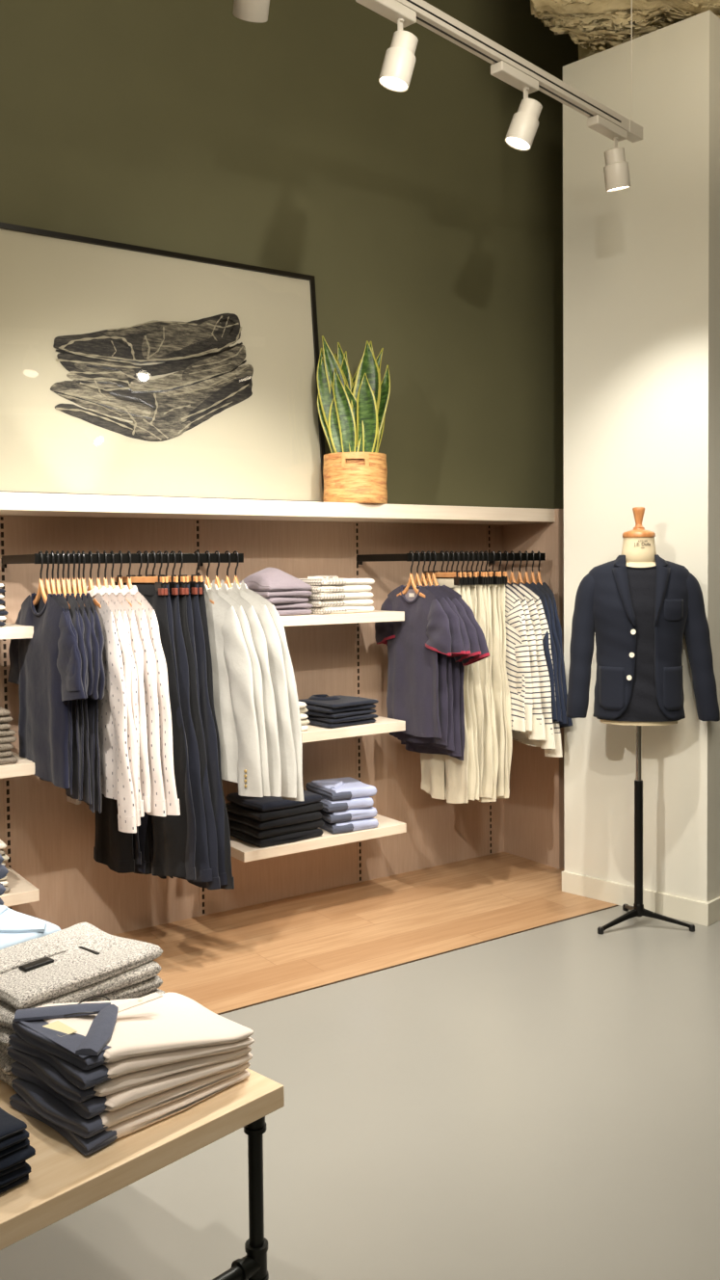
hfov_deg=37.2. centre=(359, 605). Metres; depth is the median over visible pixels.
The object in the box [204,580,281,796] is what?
jacket
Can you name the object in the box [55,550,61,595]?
clothes hanger
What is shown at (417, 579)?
clothes hanger
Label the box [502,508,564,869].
wall panel
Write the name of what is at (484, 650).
t-shirt
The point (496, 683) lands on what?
trousers
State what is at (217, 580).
clothes hanger
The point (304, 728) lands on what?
shirt
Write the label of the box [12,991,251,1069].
polo shirt
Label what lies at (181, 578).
hanger
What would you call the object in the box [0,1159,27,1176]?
jumper
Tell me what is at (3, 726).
jumper
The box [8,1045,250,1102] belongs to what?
polo shirt
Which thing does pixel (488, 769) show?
trousers
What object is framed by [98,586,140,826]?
shirt
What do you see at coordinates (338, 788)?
shirt
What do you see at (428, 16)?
track
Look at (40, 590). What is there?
clothes hanger
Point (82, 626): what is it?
t-shirt
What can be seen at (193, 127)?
wall
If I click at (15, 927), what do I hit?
shirt
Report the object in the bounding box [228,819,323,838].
trousers
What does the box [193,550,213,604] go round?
clothes hanger
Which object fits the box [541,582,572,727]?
jumper
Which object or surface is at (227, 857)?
trousers
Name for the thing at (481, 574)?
hanger
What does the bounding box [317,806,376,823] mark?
shirt
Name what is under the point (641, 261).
wall pillar
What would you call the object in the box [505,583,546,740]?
striped shirt
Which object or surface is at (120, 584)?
clothes hanger
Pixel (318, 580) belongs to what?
shirt
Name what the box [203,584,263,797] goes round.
jacket
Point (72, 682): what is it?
t-shirt
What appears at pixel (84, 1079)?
polo shirt
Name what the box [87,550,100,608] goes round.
clothes hanger
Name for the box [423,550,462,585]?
hanger
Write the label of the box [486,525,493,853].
trim
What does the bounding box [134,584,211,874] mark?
trousers
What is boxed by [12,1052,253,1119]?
polo shirt
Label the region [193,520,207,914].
trim
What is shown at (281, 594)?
shirt
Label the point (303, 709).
shirt
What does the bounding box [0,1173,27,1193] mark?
jumper
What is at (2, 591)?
jumper
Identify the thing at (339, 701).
t-shirt
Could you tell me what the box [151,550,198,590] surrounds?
hanger
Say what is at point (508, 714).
trousers
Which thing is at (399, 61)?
track spotlight
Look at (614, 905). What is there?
trim
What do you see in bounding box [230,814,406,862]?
wall shelf
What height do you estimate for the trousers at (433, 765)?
1.031 m
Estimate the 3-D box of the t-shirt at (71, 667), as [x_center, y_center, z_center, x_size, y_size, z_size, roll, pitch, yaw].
[-1.106,0.310,3.942,0.049,0.714,0.630,-2,2,-26]
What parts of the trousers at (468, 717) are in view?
trouser leg, trouser leg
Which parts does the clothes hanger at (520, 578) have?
wooden arm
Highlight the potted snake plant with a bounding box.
[316,335,390,504]
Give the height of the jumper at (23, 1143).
0.014 m
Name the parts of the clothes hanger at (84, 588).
wooden arm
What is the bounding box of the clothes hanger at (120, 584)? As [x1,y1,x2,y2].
[117,550,132,607]
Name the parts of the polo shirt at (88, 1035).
tag cord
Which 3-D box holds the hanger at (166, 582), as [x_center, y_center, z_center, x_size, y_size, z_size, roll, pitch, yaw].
[-0.824,-0.132,4.121,0.022,0.159,0.290,-3,3,-43]
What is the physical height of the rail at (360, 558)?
0.051 m
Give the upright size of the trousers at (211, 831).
1.167 m
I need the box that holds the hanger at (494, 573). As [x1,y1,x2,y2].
[474,550,500,584]
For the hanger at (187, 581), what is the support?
hanging from the rail at (36, 558)
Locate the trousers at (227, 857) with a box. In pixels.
[169,584,234,889]
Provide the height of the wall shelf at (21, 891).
0.043 m
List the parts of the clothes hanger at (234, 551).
wooden arm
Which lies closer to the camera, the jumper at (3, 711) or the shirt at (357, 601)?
the jumper at (3, 711)
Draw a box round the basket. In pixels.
[322,452,387,504]
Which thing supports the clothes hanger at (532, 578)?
hanging from the rail at (360, 558)
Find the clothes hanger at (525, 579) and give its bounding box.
[523,550,530,584]
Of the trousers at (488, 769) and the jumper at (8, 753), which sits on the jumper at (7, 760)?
the jumper at (8, 753)
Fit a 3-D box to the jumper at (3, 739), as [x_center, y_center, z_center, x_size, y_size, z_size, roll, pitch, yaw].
[-1.447,0.489,3.939,0.276,0.026,0.290,-2,3,-35]
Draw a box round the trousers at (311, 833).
[229,827,322,847]
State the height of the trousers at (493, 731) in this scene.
1.019 m
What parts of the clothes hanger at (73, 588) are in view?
wooden arm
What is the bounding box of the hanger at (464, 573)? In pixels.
[428,550,467,585]
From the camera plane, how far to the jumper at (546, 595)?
5.00 m
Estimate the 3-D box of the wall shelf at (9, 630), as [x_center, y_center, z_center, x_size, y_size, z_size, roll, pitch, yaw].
[-1.643,0.105,3.824,0.836,0.043,0.386,-2,3,-34]
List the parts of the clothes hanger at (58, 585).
wooden arm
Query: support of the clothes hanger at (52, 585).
hanging from the rail at (36, 558)
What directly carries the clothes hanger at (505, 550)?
hanging from the rail at (360, 558)
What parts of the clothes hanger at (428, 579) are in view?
wooden arm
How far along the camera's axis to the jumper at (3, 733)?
3.89 m
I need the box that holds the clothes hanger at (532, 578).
[529,550,536,585]
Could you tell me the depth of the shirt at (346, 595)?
4.67 m
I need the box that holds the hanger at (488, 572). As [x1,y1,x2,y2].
[453,550,492,584]
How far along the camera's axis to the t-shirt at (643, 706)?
4.42 m
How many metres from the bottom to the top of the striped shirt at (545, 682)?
0.775 m
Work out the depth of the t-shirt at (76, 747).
3.79 m
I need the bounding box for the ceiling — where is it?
[530,0,719,60]
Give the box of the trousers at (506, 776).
[496,584,509,799]
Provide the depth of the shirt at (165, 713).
3.85 m
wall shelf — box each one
[0,491,554,524]
[0,622,33,639]
[0,751,34,778]
[0,865,39,906]
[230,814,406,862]
[279,610,404,626]
[301,716,405,743]
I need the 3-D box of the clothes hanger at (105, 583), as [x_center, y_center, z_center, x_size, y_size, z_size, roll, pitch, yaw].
[-0.960,-0.100,4.029,0.013,0.213,0.224,-2,2,-32]
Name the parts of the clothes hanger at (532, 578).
wooden arm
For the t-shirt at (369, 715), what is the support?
on the t-shirt at (371, 720)
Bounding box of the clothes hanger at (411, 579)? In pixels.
[396,550,425,597]
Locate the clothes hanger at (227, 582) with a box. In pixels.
[224,550,232,587]
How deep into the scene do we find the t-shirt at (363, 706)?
4.73 m
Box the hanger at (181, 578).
[136,550,185,587]
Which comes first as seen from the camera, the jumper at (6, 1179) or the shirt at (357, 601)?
the jumper at (6, 1179)
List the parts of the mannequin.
leg, leg, knob, leg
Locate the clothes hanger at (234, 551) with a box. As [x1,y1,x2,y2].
[233,550,239,586]
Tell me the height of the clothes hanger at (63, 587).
0.213 m
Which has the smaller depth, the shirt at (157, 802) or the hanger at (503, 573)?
the shirt at (157, 802)
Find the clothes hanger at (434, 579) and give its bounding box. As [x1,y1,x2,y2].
[428,550,438,586]
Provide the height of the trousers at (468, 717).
1.028 m
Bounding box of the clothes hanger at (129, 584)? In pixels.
[126,550,140,604]
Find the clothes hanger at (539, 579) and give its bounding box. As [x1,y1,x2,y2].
[535,550,542,585]
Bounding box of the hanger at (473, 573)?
[438,550,478,585]
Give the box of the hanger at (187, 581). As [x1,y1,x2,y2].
[144,550,190,590]
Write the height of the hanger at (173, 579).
0.159 m
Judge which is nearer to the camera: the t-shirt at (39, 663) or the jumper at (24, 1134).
the jumper at (24, 1134)
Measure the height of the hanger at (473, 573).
0.159 m
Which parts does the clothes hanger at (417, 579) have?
wooden arm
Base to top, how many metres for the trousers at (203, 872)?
1.136 m
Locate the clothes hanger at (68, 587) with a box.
[66,550,71,594]
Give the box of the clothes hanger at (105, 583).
[103,550,107,588]
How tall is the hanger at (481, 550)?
0.159 m
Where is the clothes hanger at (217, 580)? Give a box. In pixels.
[213,550,221,587]
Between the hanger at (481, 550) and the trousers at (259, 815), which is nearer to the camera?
the trousers at (259, 815)
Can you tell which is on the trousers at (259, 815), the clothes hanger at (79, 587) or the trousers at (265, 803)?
the trousers at (265, 803)
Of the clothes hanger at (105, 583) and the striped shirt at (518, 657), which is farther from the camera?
the striped shirt at (518, 657)
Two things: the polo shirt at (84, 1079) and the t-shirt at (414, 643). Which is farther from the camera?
the t-shirt at (414, 643)
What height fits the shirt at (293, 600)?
0.027 m
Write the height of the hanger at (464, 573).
0.159 m
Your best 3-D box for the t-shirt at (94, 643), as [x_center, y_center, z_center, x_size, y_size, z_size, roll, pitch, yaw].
[-1.039,0.343,3.987,0.052,0.784,0.562,-2,2,-26]
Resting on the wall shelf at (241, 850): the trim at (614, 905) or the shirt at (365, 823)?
the shirt at (365, 823)
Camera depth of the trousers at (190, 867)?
4.00 m
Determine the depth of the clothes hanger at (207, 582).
4.26 m
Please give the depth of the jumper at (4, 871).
2.46 m
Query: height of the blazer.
0.703 m
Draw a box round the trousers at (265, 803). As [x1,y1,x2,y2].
[225,789,321,811]
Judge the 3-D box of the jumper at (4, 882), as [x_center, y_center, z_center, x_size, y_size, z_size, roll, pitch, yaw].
[-1.470,1.014,3.936,0.284,0.023,0.287,-2,3,-35]
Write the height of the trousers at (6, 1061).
0.030 m
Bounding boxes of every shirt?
[0,905,60,949]
[7,1069,248,1155]
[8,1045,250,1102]
[11,1032,252,1089]
[11,1061,250,1137]
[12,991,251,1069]
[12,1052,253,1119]
[66,586,136,832]
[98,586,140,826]
[101,585,144,816]
[112,585,151,812]
[120,585,166,816]
[129,585,180,815]
[240,567,311,591]
[253,590,311,597]
[264,596,309,604]
[273,603,312,610]
[276,609,311,615]
[297,598,373,607]
[298,701,306,708]
[299,575,374,586]
[299,707,307,713]
[300,713,308,719]
[300,719,309,724]
[301,724,308,731]
[303,591,373,600]
[305,776,375,800]
[306,605,373,613]
[308,585,372,592]
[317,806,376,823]
[319,796,373,812]
[319,817,378,833]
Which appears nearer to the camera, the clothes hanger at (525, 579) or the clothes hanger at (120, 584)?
the clothes hanger at (120, 584)
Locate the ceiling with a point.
(597, 26)
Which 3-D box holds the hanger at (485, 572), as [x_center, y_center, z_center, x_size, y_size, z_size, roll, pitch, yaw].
[0.502,-0.178,5.032,0.022,0.159,0.290,-2,3,-33]
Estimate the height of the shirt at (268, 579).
0.102 m
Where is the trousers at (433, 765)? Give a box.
[420,578,468,803]
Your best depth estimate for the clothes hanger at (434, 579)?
4.91 m
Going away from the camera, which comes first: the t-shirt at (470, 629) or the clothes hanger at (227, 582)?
the clothes hanger at (227, 582)
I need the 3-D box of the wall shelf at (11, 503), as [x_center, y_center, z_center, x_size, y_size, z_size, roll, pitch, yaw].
[-1.219,-0.385,4.109,5.066,0.065,0.399,-2,3,-34]
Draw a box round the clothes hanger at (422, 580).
[420,550,427,586]
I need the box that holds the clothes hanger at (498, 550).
[497,550,501,570]
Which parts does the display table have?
leg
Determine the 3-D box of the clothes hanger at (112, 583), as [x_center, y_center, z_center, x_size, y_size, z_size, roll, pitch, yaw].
[-0.937,-0.101,4.045,0.013,0.213,0.224,-2,3,-32]
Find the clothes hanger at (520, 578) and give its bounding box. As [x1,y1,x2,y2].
[516,550,523,584]
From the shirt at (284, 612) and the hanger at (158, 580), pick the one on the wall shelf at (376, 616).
the shirt at (284, 612)
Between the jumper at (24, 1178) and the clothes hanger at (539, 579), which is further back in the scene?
the clothes hanger at (539, 579)
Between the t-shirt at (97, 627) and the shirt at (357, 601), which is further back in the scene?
the shirt at (357, 601)
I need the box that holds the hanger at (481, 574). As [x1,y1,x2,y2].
[442,550,484,585]
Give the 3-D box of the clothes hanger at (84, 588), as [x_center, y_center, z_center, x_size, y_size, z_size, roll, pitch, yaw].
[-1.029,-0.098,3.981,0.013,0.213,0.224,-2,2,-26]
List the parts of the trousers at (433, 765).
trouser leg, trouser leg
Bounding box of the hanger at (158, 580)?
[114,550,164,591]
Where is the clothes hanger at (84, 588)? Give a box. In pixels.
[81,550,86,594]
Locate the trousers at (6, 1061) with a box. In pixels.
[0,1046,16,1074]
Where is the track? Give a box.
[395,0,642,142]
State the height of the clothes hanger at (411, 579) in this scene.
0.213 m
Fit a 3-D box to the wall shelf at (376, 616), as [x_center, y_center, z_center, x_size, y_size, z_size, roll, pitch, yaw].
[-0.251,0.057,4.781,0.839,0.043,0.386,-2,3,-34]
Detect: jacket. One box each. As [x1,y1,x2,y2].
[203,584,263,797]
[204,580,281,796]
[208,581,270,796]
[213,579,296,798]
[220,579,304,800]
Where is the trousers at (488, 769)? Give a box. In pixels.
[476,585,493,798]
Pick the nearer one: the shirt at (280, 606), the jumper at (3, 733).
the jumper at (3, 733)
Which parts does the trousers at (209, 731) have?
trouser leg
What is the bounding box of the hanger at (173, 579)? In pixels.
[131,550,179,591]
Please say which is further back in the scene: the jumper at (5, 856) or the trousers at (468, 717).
the trousers at (468, 717)
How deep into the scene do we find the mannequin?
4.52 m
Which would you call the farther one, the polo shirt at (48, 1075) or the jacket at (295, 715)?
the jacket at (295, 715)
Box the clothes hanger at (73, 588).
[71,550,79,605]
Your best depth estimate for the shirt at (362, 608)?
4.68 m
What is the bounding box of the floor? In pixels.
[0,852,719,1279]
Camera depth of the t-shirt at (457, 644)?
4.73 m
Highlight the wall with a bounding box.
[0,0,578,508]
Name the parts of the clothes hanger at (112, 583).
wooden arm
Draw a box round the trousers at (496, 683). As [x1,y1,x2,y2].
[489,584,505,796]
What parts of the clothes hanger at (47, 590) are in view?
wooden arm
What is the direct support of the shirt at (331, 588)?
on the shirt at (346, 595)
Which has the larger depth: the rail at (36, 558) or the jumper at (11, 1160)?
the rail at (36, 558)
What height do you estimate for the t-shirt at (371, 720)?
0.022 m
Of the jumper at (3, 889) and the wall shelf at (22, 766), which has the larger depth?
the wall shelf at (22, 766)
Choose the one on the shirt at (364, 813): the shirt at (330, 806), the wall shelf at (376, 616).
the shirt at (330, 806)
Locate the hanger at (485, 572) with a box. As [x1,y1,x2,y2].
[448,550,488,585]
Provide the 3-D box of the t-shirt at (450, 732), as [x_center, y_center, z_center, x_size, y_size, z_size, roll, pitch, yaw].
[0.298,0.278,4.896,0.054,0.742,0.659,-2,3,-32]
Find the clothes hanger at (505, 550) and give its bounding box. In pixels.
[504,550,509,583]
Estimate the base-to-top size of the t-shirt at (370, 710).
0.021 m
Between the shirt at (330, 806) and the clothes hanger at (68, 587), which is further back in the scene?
the shirt at (330, 806)
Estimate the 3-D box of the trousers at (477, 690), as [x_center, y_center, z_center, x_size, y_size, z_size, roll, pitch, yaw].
[0.458,0.381,5.022,0.054,1.014,0.375,-2,2,-31]
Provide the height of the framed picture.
1.073 m
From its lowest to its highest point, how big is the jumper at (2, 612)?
0.019 m
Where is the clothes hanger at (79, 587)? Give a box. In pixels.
[77,550,84,605]
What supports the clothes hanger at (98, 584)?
hanging from the rail at (36, 558)
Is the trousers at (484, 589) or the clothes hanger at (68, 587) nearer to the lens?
the clothes hanger at (68, 587)
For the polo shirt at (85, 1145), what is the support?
on the display table
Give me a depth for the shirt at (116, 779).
3.80 m
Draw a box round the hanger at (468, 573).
[434,550,473,585]
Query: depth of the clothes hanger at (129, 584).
4.07 m
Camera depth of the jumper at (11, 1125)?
1.61 m
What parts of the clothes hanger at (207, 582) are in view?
wooden arm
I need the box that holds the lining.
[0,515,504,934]
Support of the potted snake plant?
on the wall shelf at (11, 503)
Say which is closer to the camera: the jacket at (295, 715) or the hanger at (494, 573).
the jacket at (295, 715)
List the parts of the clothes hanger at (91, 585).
wooden arm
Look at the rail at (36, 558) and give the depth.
4.09 m
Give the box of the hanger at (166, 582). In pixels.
[125,550,169,590]
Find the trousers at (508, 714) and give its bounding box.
[499,584,512,791]
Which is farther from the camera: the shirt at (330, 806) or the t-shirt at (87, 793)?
the shirt at (330, 806)
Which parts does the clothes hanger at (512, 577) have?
wooden arm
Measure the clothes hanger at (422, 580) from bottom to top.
0.213 m
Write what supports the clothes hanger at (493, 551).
hanging from the rail at (360, 558)
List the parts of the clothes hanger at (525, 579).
wooden arm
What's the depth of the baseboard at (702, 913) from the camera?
4.74 m
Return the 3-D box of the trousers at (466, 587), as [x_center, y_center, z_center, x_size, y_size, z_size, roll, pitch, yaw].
[0.434,0.381,5.001,0.052,1.012,0.384,-2,2,-32]
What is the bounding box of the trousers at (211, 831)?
[133,584,220,889]
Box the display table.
[0,1067,284,1279]
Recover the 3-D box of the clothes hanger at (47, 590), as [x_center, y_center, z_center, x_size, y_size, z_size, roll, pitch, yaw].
[-1.142,-0.094,3.904,0.013,0.213,0.224,-2,3,-34]
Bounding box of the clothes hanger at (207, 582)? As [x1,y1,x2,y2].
[204,550,211,587]
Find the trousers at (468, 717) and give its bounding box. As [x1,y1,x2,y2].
[426,578,476,799]
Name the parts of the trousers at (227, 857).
trouser leg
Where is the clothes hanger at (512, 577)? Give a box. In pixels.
[508,550,516,584]
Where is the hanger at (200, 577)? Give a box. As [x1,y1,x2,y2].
[160,550,204,590]
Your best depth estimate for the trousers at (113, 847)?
4.06 m
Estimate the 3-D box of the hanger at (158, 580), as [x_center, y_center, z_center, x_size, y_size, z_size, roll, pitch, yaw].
[-0.847,-0.132,4.105,0.290,0.159,0.022,1,3,41]
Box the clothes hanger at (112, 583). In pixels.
[109,550,115,588]
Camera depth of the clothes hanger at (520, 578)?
5.22 m
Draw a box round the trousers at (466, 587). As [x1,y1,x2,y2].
[464,585,479,799]
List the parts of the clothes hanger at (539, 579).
wooden arm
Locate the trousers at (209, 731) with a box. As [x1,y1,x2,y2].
[159,584,227,885]
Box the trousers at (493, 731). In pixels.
[485,584,498,791]
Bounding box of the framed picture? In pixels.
[0,221,325,502]
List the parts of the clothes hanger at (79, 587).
wooden arm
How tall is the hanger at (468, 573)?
0.159 m
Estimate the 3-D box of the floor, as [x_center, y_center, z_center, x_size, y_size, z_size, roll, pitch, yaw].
[1.667,1.540,1.185,12.000,0.103,8.985,-2,3,-34]
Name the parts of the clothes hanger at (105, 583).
wooden arm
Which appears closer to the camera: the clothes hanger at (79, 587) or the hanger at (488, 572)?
the clothes hanger at (79, 587)
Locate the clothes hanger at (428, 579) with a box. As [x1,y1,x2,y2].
[426,550,432,586]
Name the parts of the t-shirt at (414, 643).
sleeve trim, sleeve trim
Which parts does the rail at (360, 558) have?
arm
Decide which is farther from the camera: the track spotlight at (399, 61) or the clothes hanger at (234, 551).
the clothes hanger at (234, 551)
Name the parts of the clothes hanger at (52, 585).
wooden arm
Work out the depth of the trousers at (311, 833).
4.57 m
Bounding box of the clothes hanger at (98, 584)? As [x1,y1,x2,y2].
[96,550,108,605]
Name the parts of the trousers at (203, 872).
trouser leg, trouser leg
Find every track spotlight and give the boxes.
[232,0,269,23]
[355,0,418,92]
[490,60,542,150]
[586,114,630,191]
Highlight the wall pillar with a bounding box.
[562,10,719,902]
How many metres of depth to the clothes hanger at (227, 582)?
4.31 m
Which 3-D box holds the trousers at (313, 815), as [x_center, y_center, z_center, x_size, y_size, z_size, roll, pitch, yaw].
[-0.378,0.918,4.681,0.337,0.035,0.298,-2,3,-37]
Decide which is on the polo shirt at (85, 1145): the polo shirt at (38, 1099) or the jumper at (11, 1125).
the polo shirt at (38, 1099)
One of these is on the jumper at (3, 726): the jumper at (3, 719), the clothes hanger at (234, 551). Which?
the jumper at (3, 719)
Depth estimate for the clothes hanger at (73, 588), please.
3.95 m
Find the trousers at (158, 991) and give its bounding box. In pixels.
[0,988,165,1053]
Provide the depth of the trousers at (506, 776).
4.97 m
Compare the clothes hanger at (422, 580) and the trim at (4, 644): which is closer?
the trim at (4, 644)
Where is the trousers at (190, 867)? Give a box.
[133,584,195,879]
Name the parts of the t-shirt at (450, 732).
sleeve trim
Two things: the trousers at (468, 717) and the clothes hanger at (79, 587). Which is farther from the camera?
the trousers at (468, 717)
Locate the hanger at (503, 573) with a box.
[470,550,507,584]
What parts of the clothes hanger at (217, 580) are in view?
wooden arm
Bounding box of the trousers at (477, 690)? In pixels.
[469,585,483,797]
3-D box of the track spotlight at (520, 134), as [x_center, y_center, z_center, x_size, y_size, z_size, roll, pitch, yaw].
[0.508,-1.637,3.528,0.115,0.228,0.214,1,3,44]
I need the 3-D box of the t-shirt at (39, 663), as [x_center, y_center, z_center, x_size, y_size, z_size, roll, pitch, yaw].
[-1.149,0.296,3.896,0.064,0.684,0.664,-2,3,-40]
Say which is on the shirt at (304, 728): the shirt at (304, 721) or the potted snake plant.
the shirt at (304, 721)
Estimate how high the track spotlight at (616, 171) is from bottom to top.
0.226 m
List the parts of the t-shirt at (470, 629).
sleeve trim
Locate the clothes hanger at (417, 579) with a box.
[414,550,422,586]
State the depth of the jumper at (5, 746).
3.88 m
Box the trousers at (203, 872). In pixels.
[133,584,213,881]
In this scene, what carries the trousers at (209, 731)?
hanging from the hanger at (193, 579)
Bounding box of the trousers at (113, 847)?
[93,584,191,877]
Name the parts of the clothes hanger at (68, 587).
wooden arm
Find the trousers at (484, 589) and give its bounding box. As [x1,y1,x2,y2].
[476,584,496,801]
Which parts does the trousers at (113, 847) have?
trouser leg, trouser leg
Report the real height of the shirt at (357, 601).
0.033 m
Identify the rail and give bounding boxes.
[1,553,243,567]
[356,553,545,564]
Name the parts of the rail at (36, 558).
arm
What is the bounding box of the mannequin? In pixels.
[597,506,694,934]
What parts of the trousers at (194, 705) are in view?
trouser leg, trouser leg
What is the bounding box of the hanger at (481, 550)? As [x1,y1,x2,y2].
[479,550,502,584]
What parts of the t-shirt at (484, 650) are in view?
sleeve trim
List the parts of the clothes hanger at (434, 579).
wooden arm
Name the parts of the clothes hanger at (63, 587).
wooden arm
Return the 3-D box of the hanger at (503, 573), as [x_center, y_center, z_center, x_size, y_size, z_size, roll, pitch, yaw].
[0.601,-0.182,5.101,0.022,0.159,0.290,-2,3,-32]
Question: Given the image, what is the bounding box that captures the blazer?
[566,554,719,721]
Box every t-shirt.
[7,592,85,788]
[39,593,80,788]
[55,593,83,794]
[60,593,75,794]
[64,593,87,800]
[70,592,88,799]
[75,592,93,804]
[80,592,100,813]
[85,592,105,813]
[298,693,378,708]
[303,708,376,718]
[305,703,375,713]
[306,713,377,723]
[307,718,375,728]
[374,585,451,737]
[374,585,465,745]
[382,585,470,750]
[386,585,480,756]
[405,584,489,760]
[597,565,680,721]
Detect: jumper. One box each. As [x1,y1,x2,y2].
[0,588,6,593]
[0,610,8,615]
[0,706,10,716]
[0,715,13,722]
[0,722,11,730]
[0,728,15,737]
[0,735,15,744]
[0,743,13,750]
[0,749,12,757]
[0,755,17,764]
[0,839,6,849]
[0,853,9,861]
[0,863,9,879]
[0,880,7,885]
[0,882,6,895]
[0,1106,27,1141]
[0,1129,29,1150]
[0,1139,27,1157]
[0,1144,34,1172]
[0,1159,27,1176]
[0,1163,29,1187]
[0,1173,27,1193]
[510,582,557,719]
[519,582,561,721]
[536,582,567,723]
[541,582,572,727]
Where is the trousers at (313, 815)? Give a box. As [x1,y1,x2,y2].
[227,810,323,829]
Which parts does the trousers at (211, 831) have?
trouser leg, trouser leg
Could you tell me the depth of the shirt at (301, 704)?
4.59 m
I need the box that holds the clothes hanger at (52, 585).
[50,550,56,594]
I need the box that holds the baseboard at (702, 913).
[561,870,719,926]
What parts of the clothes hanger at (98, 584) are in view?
wooden arm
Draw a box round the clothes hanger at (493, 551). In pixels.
[490,550,495,571]
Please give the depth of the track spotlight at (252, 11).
2.71 m
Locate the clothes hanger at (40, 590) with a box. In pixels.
[32,550,47,605]
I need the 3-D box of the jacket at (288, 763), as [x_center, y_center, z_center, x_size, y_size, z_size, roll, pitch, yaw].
[-0.510,0.318,4.319,0.683,0.848,0.052,1,3,40]
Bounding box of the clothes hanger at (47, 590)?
[44,550,51,595]
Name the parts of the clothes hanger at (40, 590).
wooden arm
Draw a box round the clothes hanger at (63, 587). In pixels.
[60,550,70,609]
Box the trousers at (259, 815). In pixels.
[225,801,323,821]
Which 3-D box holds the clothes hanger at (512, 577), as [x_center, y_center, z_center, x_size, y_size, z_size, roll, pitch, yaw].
[0.740,-0.160,5.197,0.014,0.213,0.224,-2,2,-30]
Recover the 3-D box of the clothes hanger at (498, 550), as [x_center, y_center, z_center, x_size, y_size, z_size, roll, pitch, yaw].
[0.671,-0.157,5.149,0.013,0.213,0.224,-2,2,-27]
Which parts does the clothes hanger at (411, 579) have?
wooden arm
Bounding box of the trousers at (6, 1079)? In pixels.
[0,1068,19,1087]
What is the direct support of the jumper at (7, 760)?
on the wall shelf at (22, 766)
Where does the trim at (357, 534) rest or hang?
attached to the wall
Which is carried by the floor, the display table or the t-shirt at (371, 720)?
the display table
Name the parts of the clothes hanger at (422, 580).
wooden arm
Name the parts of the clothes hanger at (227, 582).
wooden arm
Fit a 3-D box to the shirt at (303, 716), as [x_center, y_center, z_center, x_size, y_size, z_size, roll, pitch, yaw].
[-0.407,0.479,4.643,0.285,0.025,0.275,-2,3,-35]
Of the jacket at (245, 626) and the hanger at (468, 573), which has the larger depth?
the hanger at (468, 573)
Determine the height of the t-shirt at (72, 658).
0.704 m
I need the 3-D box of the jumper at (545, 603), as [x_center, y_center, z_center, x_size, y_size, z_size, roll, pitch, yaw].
[0.828,0.216,5.233,0.051,0.660,0.661,-1,2,-17]
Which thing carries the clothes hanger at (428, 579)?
hanging from the rail at (360, 558)
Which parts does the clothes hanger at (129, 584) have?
wooden arm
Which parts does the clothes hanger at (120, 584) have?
wooden arm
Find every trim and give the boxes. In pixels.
[0,516,14,909]
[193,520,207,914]
[216,905,618,1014]
[353,523,363,880]
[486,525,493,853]
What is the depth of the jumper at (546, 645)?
4.96 m
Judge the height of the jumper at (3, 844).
0.022 m
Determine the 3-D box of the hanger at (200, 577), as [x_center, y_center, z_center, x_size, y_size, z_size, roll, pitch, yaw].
[-0.707,-0.136,4.201,0.022,0.159,0.290,-3,3,-44]
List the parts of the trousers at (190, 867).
trouser leg, trouser leg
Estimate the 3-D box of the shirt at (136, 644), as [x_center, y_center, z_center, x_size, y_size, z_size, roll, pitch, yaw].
[-0.927,0.328,4.052,0.047,0.806,0.636,-2,3,-32]

